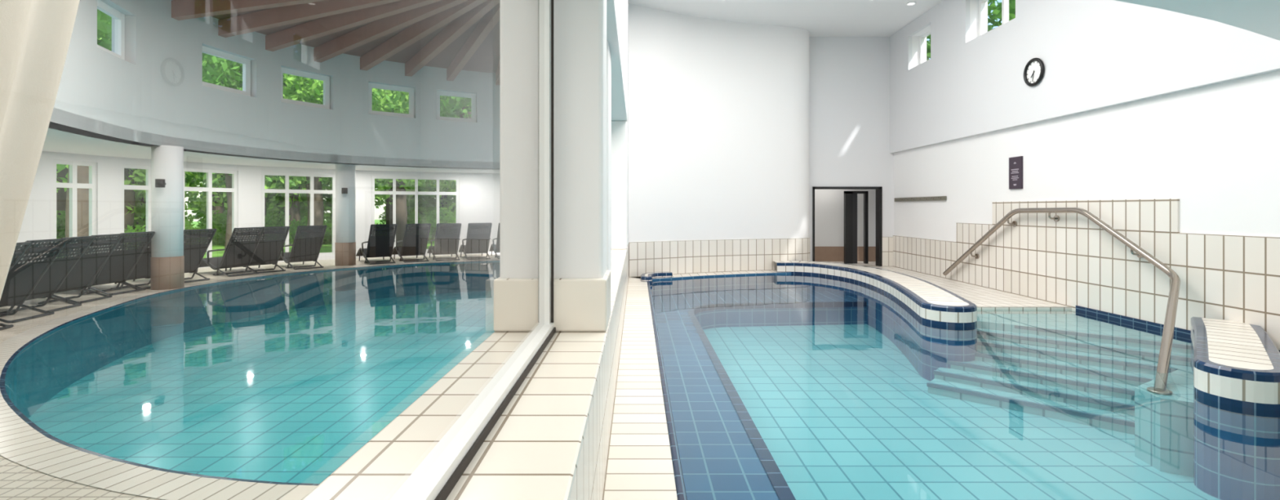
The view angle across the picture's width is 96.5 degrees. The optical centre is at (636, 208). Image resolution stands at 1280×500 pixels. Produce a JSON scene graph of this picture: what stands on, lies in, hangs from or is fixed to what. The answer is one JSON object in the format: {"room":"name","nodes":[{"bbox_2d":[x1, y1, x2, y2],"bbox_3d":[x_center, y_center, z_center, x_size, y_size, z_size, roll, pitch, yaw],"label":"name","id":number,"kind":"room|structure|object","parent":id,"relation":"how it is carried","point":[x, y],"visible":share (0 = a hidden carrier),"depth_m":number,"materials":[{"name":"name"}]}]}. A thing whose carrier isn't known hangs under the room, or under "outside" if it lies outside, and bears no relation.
{"room":"indoor swimming pool","nodes":[
{"label":"indoor swimming pool","id":0,"kind":"room"},
{"bbox_2d":[0,253,499,499],"bbox_3d":[-6.991,1.500,9.986,12.301,0.001,23.019,0,0,0],"label":"deck","id":1,"kind":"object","parent":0,"point":[17,481],"visible":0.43,"depth_m":7.69,"materials":[{"name":"tile"}]},
{"bbox_2d":[0,241,31,330],"bbox_3d":[-8.398,0.960,6.681,1.706,1.074,0.731,0,0,-19],"label":"sun lounger","id":2,"kind":"object","parent":1,"relation":"on","point":[20,248],"visible":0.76,"depth_m":7.16,"materials":[{"name":"grey"}]},
{"bbox_2d":[13,249,22,256],"bbox_3d":[-7.674,0.560,6.928,0.080,0.080,0.500,0,0,-19],"label":"headrest cover","id":3,"kind":"object","parent":2,"relation":"on","point":[17,252],"depth_m":7.11,"materials":[{"name":"black fabric"}]},
{"bbox_2d":[0,237,68,322],"bbox_3d":[-8.864,0.960,7.660,1.706,1.074,0.731,0,0,-10],"label":"sun lounger","id":4,"kind":"object","parent":1,"relation":"on","point":[21,280],"visible":0.84,"depth_m":7.83,"materials":[{"name":"grey plastic"}]},
{"bbox_2d":[24,245,60,253],"bbox_3d":[-8.111,0.560,7.793,0.080,0.080,0.500,0,0,-10],"label":"headrest cover","id":5,"kind":"object","parent":4,"relation":"on","point":[31,249],"depth_m":7.78,"materials":[{"name":"black fabric"}]},
{"bbox_2d":[0,235,94,314],"bbox_3d":[-9.149,0.960,8.346,1.706,1.074,0.731,0,0,-13],"label":"sun lounger","id":6,"kind":"object","parent":1,"relation":"on","point":[51,280],"visible":0.56,"depth_m":8.56,"materials":[{"name":"grey plastic"}]},
{"bbox_2d":[62,242,88,249],"bbox_3d":[-8.402,0.560,8.514,0.080,0.080,0.500,0,0,-13],"label":"headrest cover","id":7,"kind":"object","parent":6,"relation":"on","point":[68,246],"depth_m":8.54,"materials":[{"name":"black fabric"}]},
{"bbox_2d":[37,233,124,304],"bbox_3d":[-9.461,0.960,9.205,1.706,1.074,0.731,0,0,-9],"label":"sun lounger","id":8,"kind":"object","parent":1,"relation":"on","point":[85,270],"visible":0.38,"depth_m":9.32,"materials":[{"name":"grey"}]},
{"bbox_2d":[89,239,117,245],"bbox_3d":[-8.704,0.560,9.321,0.080,0.080,0.500,0,0,-9],"label":"headrest cover","id":9,"kind":"object","parent":8,"relation":"on","point":[95,242],"depth_m":9.31,"materials":[{"name":"black fabric"}]},
{"bbox_2d":[78,231,155,295],"bbox_3d":[-9.685,0.960,10.168,1.706,1.074,0.731,0,0,2],"label":"sun lounger","id":10,"kind":"object","parent":1,"relation":"on","point":[120,264],"visible":0.54,"depth_m":10.16,"materials":[{"name":"grey"}]},
{"bbox_2d":[120,236,148,242],"bbox_3d":[-8.921,0.560,10.148,0.080,0.080,0.500,0,0,2],"label":"headrest cover","id":11,"kind":"object","parent":10,"relation":"on","point":[124,239],"depth_m":10.12,"materials":[{"name":"black fabric"}]},
{"bbox_2d":[110,231,151,288],"bbox_3d":[-9.736,0.960,10.840,1.706,1.074,0.731,0,0,5],"label":"sun lounger","id":12,"kind":"object","parent":1,"relation":"on","point":[141,269],"visible":0.31,"depth_m":10.73,"materials":[{"name":"grey"}]},
{"bbox_2d":[150,255,184,289],"bbox_3d":[-8.800,1.200,10.720,0.490,0.600,0.490,0,0,0],"label":"cladding","id":13,"kind":"object","parent":1,"relation":"on","point":[166,273],"visible":0.88,"depth_m":10.53,"materials":[{"name":"beige tile"}]},
{"bbox_2d":[151,145,183,257],"bbox_3d":[-8.800,-0.130,10.720,0.470,2.060,0.470,0,0,0],"label":"shaft","id":14,"kind":"object","parent":13,"relation":"on","point":[166,161],"visible":0.98,"depth_m":10.54,"materials":[{"name":"white paint"}]},
{"bbox_2d":[155,178,165,186],"bbox_3d":[-8.660,-0.455,10.406,0.140,0.150,0.241,0,0,-23],"label":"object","id":15,"kind":"structure","parent":14,"relation":"attached to","point":[158,182],"depth_m":10.31,"materials":[{"name":"grey"}]},
{"bbox_2d":[133,228,216,282],"bbox_3d":[-9.677,0.960,11.826,1.706,1.074,0.731,0,0,15],"label":"sun lounger","id":16,"kind":"object","parent":1,"relation":"on","point":[196,242],"visible":0.41,"depth_m":11.78,"materials":[{"name":"grey"}]},
{"bbox_2d":[184,233,211,238],"bbox_3d":[-8.937,0.560,11.633,0.080,0.080,0.500,0,0,15],"label":"headrest cover","id":17,"kind":"object","parent":16,"relation":"on","point":[186,235],"depth_m":11.62,"materials":[{"name":"black fabric"}]},
{"bbox_2d":[195,226,264,276],"bbox_3d":[-9.399,0.960,13.059,1.706,1.074,0.731,0,0,22],"label":"sun lounger","id":18,"kind":"object","parent":1,"relation":"on","point":[243,242],"visible":0.91,"depth_m":12.84,"materials":[{"name":"grey"}]},
{"bbox_2d":[235,231,260,235],"bbox_3d":[-8.691,0.560,12.768,0.080,0.080,0.500,0,0,22],"label":"headrest cover","id":19,"kind":"object","parent":18,"relation":"on","point":[237,233],"depth_m":12.74,"materials":[{"name":"black fabric"}]},
{"bbox_2d":[0,259,499,499],"bbox_3d":[-4.825,1.923,9.988,7.914,0.854,14.303,0,0,0],"label":"swimming pool","id":20,"kind":"object","parent":1,"relation":"in","point":[262,386],"visible":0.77,"depth_m":7.71,"materials":[{"name":"teal tile"}]},
{"bbox_2d":[229,226,289,273],"bbox_3d":[-9.135,0.960,13.707,1.706,1.074,0.731,0,0,30],"label":"sun lounger","id":21,"kind":"object","parent":1,"relation":"on","point":[270,245],"visible":0.78,"depth_m":13.46,"materials":[{"name":"grey"}]},
{"bbox_2d":[262,230,284,234],"bbox_3d":[-8.474,0.560,13.323,0.080,0.080,0.500,0,0,30],"label":"headrest cover","id":22,"kind":"object","parent":21,"relation":"on","point":[265,232],"depth_m":13.31,"materials":[{"name":"black fabric"}]},
{"bbox_2d":[275,225,326,269],"bbox_3d":[-8.633,0.960,14.572,1.706,1.074,0.731,0,0,38],"label":"sun lounger","id":23,"kind":"object","parent":1,"relation":"on","point":[308,240],"visible":0.86,"depth_m":14.23,"materials":[{"name":"grey"}]},
{"bbox_2d":[300,229,322,232],"bbox_3d":[-8.031,0.560,14.100,0.080,0.080,0.500,0,0,38],"label":"pillow","id":24,"kind":"object","parent":23,"relation":"on","point":[301,230],"depth_m":14.07,"materials":[{"name":"black fabric"}]},
{"bbox_2d":[335,241,355,265],"bbox_3d":[-7.720,1.200,15.150,0.490,0.600,0.490,0,0,0],"label":"cladding","id":25,"kind":"object","parent":1,"relation":"on","point":[345,252],"visible":0.88,"depth_m":14.94,"materials":[{"name":"beige tile"}]},
{"bbox_2d":[335,164,355,242],"bbox_3d":[-7.720,-0.130,15.150,0.470,2.060,0.470,0,0,0],"label":"shaft","id":26,"kind":"object","parent":25,"relation":"on","point":[344,173],"visible":0.88,"depth_m":14.96,"materials":[{"name":"white paint"}]},
{"bbox_2d":[341,187,347,193],"bbox_3d":[-7.580,-0.455,14.836,0.140,0.150,0.241,0,0,-23],"label":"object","id":27,"kind":"structure","parent":26,"relation":"attached to","point":[344,190],"depth_m":14.74,"materials":[{"name":"grey"}]},
{"bbox_2d":[355,223,397,264],"bbox_3d":[-7.283,0.960,15.970,0.731,1.074,1.706,0,0,-38],"label":"sun lounger","id":28,"kind":"object","parent":1,"relation":"on","point":[381,239],"visible":1,"depth_m":15.55,"materials":[{"name":"grey"}]},
{"bbox_2d":[373,227,393,231],"bbox_3d":[-6.810,0.560,15.369,0.500,0.080,0.080,0,0,-38],"label":"pillow","id":29,"kind":"object","parent":28,"relation":"on","point":[375,228],"depth_m":15.35,"materials":[{"name":"black fabric"}]},
{"bbox_2d":[391,222,431,262],"bbox_3d":[-6.535,0.960,16.493,0.731,1.074,1.706,0,0,-36],"label":"sun lounger","id":30,"kind":"object","parent":1,"relation":"on","point":[415,238],"visible":0.98,"depth_m":16.06,"materials":[{"name":"grey"}]},
{"bbox_2d":[408,226,427,230],"bbox_3d":[-6.082,0.560,15.877,0.500,0.080,0.080,0,0,-36],"label":"pillow","id":31,"kind":"object","parent":30,"relation":"on","point":[409,228],"depth_m":15.85,"materials":[{"name":"black fabric"}]},
{"bbox_2d":[426,222,461,261],"bbox_3d":[-5.726,0.960,16.957,0.731,1.074,1.706,0,0,-29],"label":"sun lounger","id":32,"kind":"object","parent":1,"relation":"on","point":[446,239],"visible":1,"depth_m":16.48,"materials":[{"name":"grey"}]},
{"bbox_2d":[439,226,457,229],"bbox_3d":[-5.357,0.560,16.287,0.500,0.080,0.080,0,0,-29],"label":"pillow","id":33,"kind":"object","parent":32,"relation":"on","point":[440,227],"depth_m":16.26,"materials":[{"name":"black fabric"}]},
{"bbox_2d":[458,222,492,259],"bbox_3d":[-4.918,0.960,17.344,0.731,1.074,1.706,0,0,-26],"label":"sun lounger","id":34,"kind":"object","parent":1,"relation":"on","point":[478,234],"visible":1,"depth_m":16.86,"materials":[{"name":"grey"}]},
{"bbox_2d":[471,226,488,228],"bbox_3d":[-4.577,0.560,16.660,0.500,0.080,0.080,0,0,-26],"label":"pillow","id":35,"kind":"object","parent":34,"relation":"on","point":[472,227],"depth_m":16.63,"materials":[{"name":"black fabric"}]},
{"bbox_2d":[488,222,499,258],"bbox_3d":[-4.076,0.960,17.661,0.731,1.074,1.706,0,0,-24],"label":"sun lounger","id":36,"kind":"object","parent":1,"relation":"on","point":[494,247],"visible":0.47,"depth_m":17.22,"materials":[{"name":"grey"}]},
{"bbox_2d":[17,151,499,267],"bbox_3d":[-8.143,0.225,14.396,5.349,2.750,17.064,0,0,38],"label":"wall","id":37,"kind":"structure","parent":0,"point":[478,193],"depth_m":15.36,"materials":[{"name":"white paint"}]},
{"bbox_2d":[53,159,96,238],"bbox_3d":[-11.904,0.190,12.070,0.092,2.380,0.822,0,0,10],"label":"frame","id":38,"kind":"object","parent":37,"relation":"attached to","point":[73,184],"visible":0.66,"depth_m":12.06,"materials":[{"name":"white paint"}]},
{"bbox_2d":[120,164,151,232],"bbox_3d":[-11.576,0.190,13.189,0.092,2.380,0.659,0,0,18],"label":"frame","id":39,"kind":"object","parent":37,"relation":"attached to","point":[148,187],"visible":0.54,"depth_m":13.26,"materials":[{"name":"white paint"}]},
{"bbox_2d":[183,167,237,257],"bbox_3d":[-10.948,0.190,14.633,0.092,2.380,1.318,0,0,25],"label":"frame","id":40,"kind":"object","parent":37,"relation":"attached to","point":[209,189],"visible":0.45,"depth_m":14.63,"materials":[{"name":"white paint"}]},
{"bbox_2d":[261,171,335,255],"bbox_3d":[-9.608,0.190,16.285,1.867,2.380,0.093,0,0,-42],"label":"frame","id":41,"kind":"object","parent":37,"relation":"attached to","point":[286,190],"visible":0.67,"depth_m":16.26,"materials":[{"name":"white paint"}]},
{"bbox_2d":[371,175,458,251],"bbox_3d":[-6.958,0.190,18.048,2.572,2.380,0.092,0,0,-24],"label":"frame","id":42,"kind":"object","parent":37,"relation":"attached to","point":[393,192],"visible":0.7,"depth_m":18.00,"materials":[{"name":"white paint"}]},
{"bbox_2d":[42,107,499,173],"bbox_3d":[-7.331,-1.250,13.463,8.000,0.200,16.935,0,0,28],"label":"ceiling soffit","id":43,"kind":"structure","parent":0,"point":[55,140],"depth_m":12.11,"materials":[{"name":"white paint"}]},
{"bbox_2d":[48,0,499,168],"bbox_3d":[-6.077,-2.625,12.723,5.090,2.950,13.230,0,0,28],"label":"wall","id":44,"kind":"structure","parent":0,"point":[157,88],"depth_m":12.56,"materials":[{"name":"white paint"}]},
{"bbox_2d":[97,0,124,60],"bbox_3d":[-8.637,-2.895,9.238,0.086,0.850,1.159,0,0,-19],"label":"frame","id":45,"kind":"object","parent":44,"relation":"attached to","point":[119,17],"visible":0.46,"depth_m":9.67,"materials":[{"name":"white paint"}]},
{"bbox_2d":[202,45,250,96],"bbox_3d":[-8.802,-2.895,12.155,0.086,0.850,1.278,0,0,12],"label":"frame","id":46,"kind":"object","parent":44,"relation":"attached to","point":[246,62],"visible":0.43,"depth_m":12.43,"materials":[{"name":"white paint"}]},
{"bbox_2d":[280,66,329,109],"bbox_3d":[-8.103,-2.895,13.903,0.086,0.850,1.237,0,0,32],"label":"frame","id":47,"kind":"object","parent":44,"relation":"attached to","point":[326,79],"visible":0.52,"depth_m":13.99,"materials":[{"name":"white paint"}]},
{"bbox_2d":[368,82,413,117],"bbox_3d":[-6.650,-2.895,15.449,1.199,0.850,0.086,0,0,-37],"label":"frame","id":48,"kind":"object","parent":44,"relation":"attached to","point":[411,90],"visible":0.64,"depth_m":15.42,"materials":[{"name":"white paint"}]},
{"bbox_2d":[435,89,475,122],"bbox_3d":[-5.176,-2.895,16.353,1.120,0.850,0.086,0,0,-27],"label":"frame","id":49,"kind":"object","parent":44,"relation":"attached to","point":[438,93],"visible":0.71,"depth_m":16.32,"materials":[{"name":"white paint"}]},
{"bbox_2d":[210,7,499,72],"bbox_3d":[-4.855,-4.385,9.988,7.974,0.930,14.423,0,0,0],"label":"ceiling","id":50,"kind":"structure","parent":0,"point":[486,58],"depth_m":14.54,"materials":[{"name":"white paint"}]},
{"bbox_2d":[171,0,325,20],"bbox_3d":[-5.671,-4.180,10.866,6.342,1.200,0.170,0,0,-1],"label":"beam","id":51,"kind":"structure","parent":50,"relation":"attached to","point":[180,9],"depth_m":10.76,"materials":[{"name":"brown wood"}]},
{"bbox_2d":[217,0,401,37],"bbox_3d":[-5.624,-4.180,11.467,6.336,1.200,0.170,0,0,9],"label":"beam","id":52,"kind":"structure","parent":50,"relation":"attached to","point":[269,18],"depth_m":11.64,"materials":[{"name":"brown wood"}]},
{"bbox_2d":[265,0,441,51],"bbox_3d":[-5.463,-4.180,12.049,6.298,1.200,0.170,0,0,18],"label":"beam","id":53,"kind":"structure","parent":50,"relation":"attached to","point":[329,24],"depth_m":12.33,"materials":[{"name":"brown wood"}]},
{"bbox_2d":[313,0,467,62],"bbox_3d":[-5.172,-4.180,12.595,6.194,1.200,0.170,0,0,28],"label":"beam","id":54,"kind":"structure","parent":50,"relation":"attached to","point":[377,28],"depth_m":12.89,"materials":[{"name":"brown wood"}]},
{"bbox_2d":[360,0,486,70],"bbox_3d":[-4.781,-4.180,13.054,6.036,1.200,0.170,0,0,38],"label":"beam","id":55,"kind":"structure","parent":50,"relation":"attached to","point":[421,28],"depth_m":13.32,"materials":[{"name":"brown wood"}]},
{"bbox_2d":[404,0,499,76],"bbox_3d":[-4.302,-4.180,13.434,0.170,1.200,5.848,0,0,-42],"label":"beam","id":56,"kind":"structure","parent":50,"relation":"attached to","point":[461,24],"depth_m":13.58,"materials":[{"name":"brown wood"}]},
{"bbox_2d":[446,2,499,80],"bbox_3d":[-3.787,-4.180,13.745,0.170,1.200,5.719,0,0,-32],"label":"beam","id":57,"kind":"structure","parent":50,"relation":"attached to","point":[489,20],"depth_m":13.95,"materials":[{"name":"brown wood"}]},
{"bbox_2d":[495,60,499,84],"bbox_3d":[-3.106,-4.180,14.050,0.170,1.200,5.678,0,0,-19],"label":"beam","id":58,"kind":"structure","parent":50,"relation":"attached to","point":[497,74],"depth_m":16.19,"materials":[{"name":"brown wood"}]},
{"bbox_2d":[302,0,628,499],"bbox_3d":[-0.523,-1.200,4.800,0.694,7.400,15.600,0,0,0],"label":"wall","id":59,"kind":"structure","parent":0,"point":[551,441],"depth_m":3.46,"materials":[{"name":"white paint"}]},
{"bbox_2d":[390,0,555,499],"bbox_3d":[-0.537,-0.426,1.432,0.095,2.348,4.064,0,0,0],"label":"window","id":60,"kind":"structure","parent":59,"relation":"in","point":[439,472],"depth_m":2.57,"materials":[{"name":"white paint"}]},
{"bbox_2d":[628,3,808,277],"bbox_3d":[2.236,-1.025,13.446,5.222,6.850,0.515,0,0,-28],"label":"wall","id":61,"kind":"structure","parent":0,"point":[718,109],"depth_m":13.47,"materials":[{"name":"white paint"}]},
{"bbox_2d":[629,236,809,277],"bbox_3d":[2.248,1.130,13.441,5.239,0.780,0.535,0,0,-28],"label":"wall tiles","id":62,"kind":"structure","parent":61,"relation":"attached to","point":[685,256],"depth_m":13.43,"materials":[{"name":"beige tile"}]},
{"bbox_2d":[628,0,942,36],"bbox_3d":[3.450,-4.550,6.050,7.300,0.200,18.100,0,0,0],"label":"ceiling","id":63,"kind":"structure","parent":0,"point":[821,18],"depth_m":12.95,"materials":[{"name":"white paint"}]},
{"bbox_2d":[906,1,915,5],"bbox_3d":[5.950,-4.440,12.400,0.200,0.020,0.200,0,0,0],"label":"recessed light","id":64,"kind":"object","parent":63,"relation":"in","point":[908,3],"visible":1,"depth_m":12.39,"materials":[{"name":"white paint"}]},
{"bbox_2d":[814,189,875,246],"bbox_3d":[5.750,0.200,15.650,3.100,2.600,1.300,0,0,0],"label":"wall","id":65,"kind":"structure","parent":0,"point":[828,203],"depth_m":16.20,"materials":[{"name":"white paint"}]},
{"bbox_2d":[814,246,875,261],"bbox_3d":[5.750,1.290,15.600,2.900,0.420,1.200,0,0,0],"label":"trim","id":66,"kind":"structure","parent":65,"relation":"attached to","point":[821,253],"depth_m":16.17,"materials":[{"name":"brown stone"}]},
{"bbox_2d":[844,191,868,263],"bbox_3d":[5.970,0.515,15.560,0.620,1.970,0.120,0,0,0],"label":"door","id":67,"kind":"structure","parent":65,"relation":"in","point":[848,195],"depth_m":15.50,"materials":[{"name":"black"}]},
{"bbox_2d":[853,193,857,263],"bbox_3d":[5.930,0.550,15.560,0.140,1.900,0.040,0,0,0],"label":"leaf","id":68,"kind":"object","parent":67,"relation":"attached to","point":[855,195],"visible":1,"depth_m":15.54,"materials":[{"name":"black"}]},
{"bbox_2d":[824,261,876,266],"bbox_3d":[5.750,1.550,15.650,3.100,0.100,1.300,0,0,0],"label":"floor","id":69,"kind":"structure","parent":0,"point":[859,263],"depth_m":15.55,"materials":[{"name":"tile"}]},
{"bbox_2d":[808,36,893,266],"bbox_3d":[5.625,-1.025,14.900,2.650,6.850,0.200,0,0,0],"label":"wall","id":70,"kind":"structure","parent":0,"point":[849,77],"depth_m":14.80,"materials":[{"name":"white paint"}]},
{"bbox_2d":[812,186,882,266],"bbox_3d":[5.445,0.470,14.880,1.790,2.060,0.240,0,0,0],"label":"frame","id":71,"kind":"object","parent":70,"relation":"attached to","point":[878,188],"visible":0.76,"depth_m":14.76,"materials":[{"name":"black metal"}]},
{"bbox_2d":[882,236,893,266],"bbox_3d":[6.495,1.130,14.785,0.310,0.780,0.030,0,0,0],"label":"trim","id":72,"kind":"structure","parent":70,"relation":"attached to","point":[887,242],"depth_m":14.77,"materials":[{"name":"beige tile"}]},
{"bbox_2d":[602,260,1279,499],"bbox_3d":[3.312,1.825,5.900,6.975,1.150,17.800,0,0,0],"label":"swimming pool","id":73,"kind":"object","parent":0,"point":[799,380],"visible":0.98,"depth_m":6.09,"materials":[{"name":"teal tile"}]},
{"bbox_2d":[942,207,1180,395],"bbox_3d":[6.199,0.842,8.417,1.362,1.715,7.225,0,0,15],"label":"handrail","id":74,"kind":"object","parent":73,"relation":"on","point":[1163,363],"visible":1,"depth_m":7.13,"materials":[{"name":"silver metal"}]},
{"bbox_2d":[889,0,1279,152],"bbox_3d":[6.605,-2.940,5.900,0.090,3.020,17.800,0,0,0],"label":"wall","id":75,"kind":"structure","parent":0,"point":[1094,54],"depth_m":9.07,"materials":[{"name":"white paint"}]},
{"bbox_2d":[919,29,930,64],"bbox_3d":[6.870,-3.740,13.275,0.086,0.840,1.050,0,0,0],"label":"frame","id":76,"kind":"object","parent":75,"relation":"part of","point":[926,33],"visible":0.25,"depth_m":13.73,"materials":[{"name":"white paint"}]},
{"bbox_2d":[1023,57,1044,86],"bbox_3d":[6.530,-2.240,9.400,0.052,0.462,0.462,0,0,0],"label":"wall clock","id":77,"kind":"object","parent":75,"relation":"attached to","point":[1033,72],"visible":1,"depth_m":9.39,"materials":[{"name":"black"}]},
{"bbox_2d":[893,0,1279,241],"bbox_3d":[6.825,-1.025,6.000,0.350,6.850,18.000,0,0,0],"label":"wall","id":78,"kind":"structure","parent":0,"point":[1215,148],"depth_m":7.66,"materials":[{"name":"white paint"}]},
{"bbox_2d":[893,195,946,201],"bbox_3d":[6.591,-0.220,13.450,0.118,0.090,2.400,0,0,0],"label":"hook rail","id":79,"kind":"object","parent":78,"relation":"attached to","point":[933,197],"visible":1,"depth_m":13.22,"materials":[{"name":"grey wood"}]},
{"bbox_2d":[978,0,1008,35],"bbox_3d":[6.870,-3.740,10.650,0.086,0.840,1.500,0,0,0],"label":"frame","id":80,"kind":"object","parent":78,"relation":"attached to","point":[1005,3],"visible":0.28,"depth_m":11.33,"materials":[{"name":"white paint"}]},
{"bbox_2d":[1008,155,1022,189],"bbox_3d":[6.633,-0.620,10.000,0.033,0.560,0.330,0,0,0],"label":"wall sign","id":81,"kind":"object","parent":78,"relation":"attached to","point":[1015,163],"visible":1,"depth_m":9.98,"materials":[{"name":"grey"}]},
{"bbox_2d":[893,198,1279,350],"bbox_3d":[6.638,0.740,5.890,0.025,1.720,17.780,0,0,0],"label":"wall tiles","id":82,"kind":"structure","parent":78,"relation":"attached to","point":[1071,260],"depth_m":7.91,"materials":[{"name":"beige tile"}]},
{"bbox_2d":[1075,305,1279,351],"bbox_3d":[6.615,1.855,5.800,0.020,0.790,5.600,0,0,0],"label":"trim","id":83,"kind":"structure","parent":78,"relation":"attached to","point":[1184,335],"depth_m":7.64,"materials":[{"name":"blue tile"}]},
{"bbox_2d":[1115,0,1279,40],"bbox_3d":[3.187,-1.710,1.390,6.726,0.220,8.780,0,0,0],"label":"ceiling","id":84,"kind":"structure","parent":0,"point":[1262,17],"depth_m":4.62,"materials":[{"name":"white paint"}]},
{"label":"outside","id":85,"kind":"structure","parent":0,"visible":0},
{"bbox_2d":[926,0,1015,60],"bbox_3d":[11.354,-3.694,17.883,7.419,10.764,7.019,0,0,-13],"label":"tree","id":86,"kind":"object","parent":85,"point":[997,12],"visible":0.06,"depth_m":17.14,"materials":[{"name":"green plant"}]},
{"bbox_3d":[-5.185,-1.650,1.150,8.630,6.500,8.700,0,0,0],"label":"wall","id":87,"kind":"structure","parent":0,"visible":0},
{"bbox_2d":[0,0,79,299],"bbox_3d":[-2.997,-0.325,2.350,1.633,3.550,0.139,0,0,0],"label":"curtain","id":88,"kind":"object","parent":87,"relation":"hanging from","point":[35,35],"visible":1,"depth_m":2.38,"materials":[{"name":"white fabric"}]},
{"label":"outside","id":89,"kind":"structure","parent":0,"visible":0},
{"bbox_2d":[191,218,451,257],"bbox_3d":[-39.472,1.560,9.964,78.109,0.001,153.774,0,0,0],"label":"lawn","id":90,"kind":"structure","parent":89,"point":[326,247],"depth_m":22.99,"materials":[{"name":"green plant"}]},
{"bbox_2d":[56,8,108,225],"bbox_3d":[-23.861,-4.649,23.828,8.295,12.721,8.768,0,0,-13],"label":"tree","id":91,"kind":"object","parent":90,"relation":"on","point":[61,194],"visible":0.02,"depth_m":23.63,"materials":[{"name":"green plant"}]},
{"bbox_2d":[56,37,111,192],"bbox_3d":[-20.550,-2.703,18.876,6.258,8.760,6.212,0,0,13],"label":"tree","id":92,"kind":"object","parent":90,"relation":"on","point":[60,167],"visible":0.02,"depth_m":18.62,"materials":[{"name":"green plant"}]},
{"bbox_2d":[124,168,135,232],"bbox_3d":[-27.018,-4.409,30.186,8.761,12.264,8.698,0,0,-15],"label":"tree","id":93,"kind":"object","parent":90,"relation":"on","point":[129,194],"visible":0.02,"depth_m":29.94,"materials":[{"name":"green plant"}]},
{"bbox_2d":[65,9,224,237],"bbox_3d":[-14.453,-3.694,14.884,7.019,10.764,7.419,0,0,-26],"label":"tree","id":94,"kind":"object","parent":90,"relation":"on","point":[104,25],"visible":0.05,"depth_m":14.73,"materials":[{"name":"green plant"}]},
{"bbox_2d":[124,168,223,231],"bbox_3d":[-27.879,-2.814,32.178,7.786,9.011,6.168,0,0,21],"label":"tree","id":95,"kind":"object","parent":90,"relation":"on","point":[140,208],"visible":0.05,"depth_m":31.27,"materials":[{"name":"green plant"}]},
{"bbox_2d":[135,54,292,224],"bbox_3d":[-24.899,-4.157,33.722,10.176,11.778,8.062,0,0,-2],"label":"tree","id":96,"kind":"object","parent":90,"relation":"on","point":[222,206],"visible":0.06,"depth_m":33.90,"materials":[{"name":"green plant"}]},
{"bbox_2d":[184,53,323,215],"bbox_3d":[-18.092,-3.997,27.405,7.003,11.393,7.942,0,0,24],"label":"tree","id":97,"kind":"object","parent":90,"relation":"on","point":[188,176],"visible":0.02,"depth_m":26.13,"materials":[{"name":"green plant"}]},
{"bbox_2d":[56,207,455,244],"bbox_3d":[-18.163,0.883,22.901,13.788,1.892,30.799,0,0,43],"label":"hedge","id":98,"kind":"object","parent":90,"relation":"on","point":[219,223],"visible":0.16,"depth_m":24.83,"materials":[{"name":"green plant"}]},
{"bbox_2d":[204,173,307,225],"bbox_3d":[-22.910,-3.425,36.725,7.030,10.270,8.873,0,0,-6],"label":"tree","id":99,"kind":"object","parent":90,"relation":"on","point":[282,203],"visible":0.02,"depth_m":34.13,"materials":[{"name":"green plant"}]},
{"bbox_2d":[193,80,323,224],"bbox_3d":[-21.261,-5.386,34.137,9.927,14.242,8.754,0,0,-15],"label":"tree","id":100,"kind":"object","parent":90,"relation":"on","point":[294,211],"visible":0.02,"depth_m":34.63,"materials":[{"name":"green plant"}]},
{"bbox_2d":[190,52,330,248],"bbox_3d":[-15.406,-3.534,22.654,7.280,10.444,6.420,0,0,-24],"label":"tree","id":101,"kind":"object","parent":90,"relation":"on","point":[233,77],"visible":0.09,"depth_m":21.77,"materials":[{"name":"green plant"}]},
{"bbox_2d":[264,73,332,246],"bbox_3d":[-13.043,-2.703,23.127,6.258,8.760,6.212,0,0,-28],"label":"tree","id":102,"kind":"object","parent":90,"relation":"on","point":[303,92],"visible":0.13,"depth_m":22.60,"materials":[{"name":"green plant"}]},
{"bbox_2d":[267,177,385,221],"bbox_3d":[-19.959,-4.179,38.398,8.094,11.824,10.216,0,0,-19],"label":"tree","id":103,"kind":"object","parent":90,"relation":"on","point":[327,202],"visible":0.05,"depth_m":36.81,"materials":[{"name":"green plant"}]},
{"bbox_2d":[374,179,435,223],"bbox_3d":[-17.843,-3.596,41.349,7.271,10.623,9.178,0,0,-26],"label":"tree","id":104,"kind":"object","parent":90,"relation":"on","point":[378,203],"visible":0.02,"depth_m":39.82,"materials":[{"name":"green plant"}]},
{"bbox_2d":[372,89,441,223],"bbox_3d":[-11.575,-3.694,27.171,7.019,10.764,7.419,0,0,2],"label":"tree","id":105,"kind":"object","parent":90,"relation":"on","point":[388,206],"visible":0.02,"depth_m":26.78,"materials":[{"name":"green plant"}]},
{"bbox_2d":[372,88,448,247],"bbox_3d":[-9.495,-2.277,22.920,5.632,7.884,5.591,0,0,-7],"label":"tree","id":106,"kind":"object","parent":90,"relation":"on","point":[402,184],"visible":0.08,"depth_m":22.60,"materials":[{"name":"green plant"}]},
{"bbox_2d":[373,88,471,118],"bbox_3d":[-6.705,-3.216,22.367,6.745,9.785,6.381,0,0,-26],"label":"tree","id":107,"kind":"object","parent":90,"relation":"on","point":[452,107],"visible":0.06,"depth_m":21.36,"materials":[{"name":"green plant"}]},
{"bbox_2d":[383,105,468,223],"bbox_3d":[-13.477,-3.524,39.993,7.170,10.474,9.050,0,0,-11],"label":"tree","id":108,"kind":"object","parent":90,"relation":"on","point":[425,205],"visible":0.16,"depth_m":38.28,"materials":[{"name":"green plant"}]},
{"bbox_2d":[435,104,469,217],"bbox_3d":[-10.296,-3.509,40.404,7.148,10.443,9.022,0,0,28],"label":"tree","id":109,"kind":"object","parent":90,"relation":"on","point":[450,183],"visible":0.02,"depth_m":39.33,"materials":[{"name":"green plant"}]},
{"bbox_2d":[444,97,471,186],"bbox_3d":[-7.341,-3.997,29.706,7.003,11.393,7.942,0,0,-8],"label":"tree","id":110,"kind":"object","parent":90,"relation":"on","point":[468,98],"visible":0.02,"depth_m":28.29,"materials":[{"name":"green plant"}]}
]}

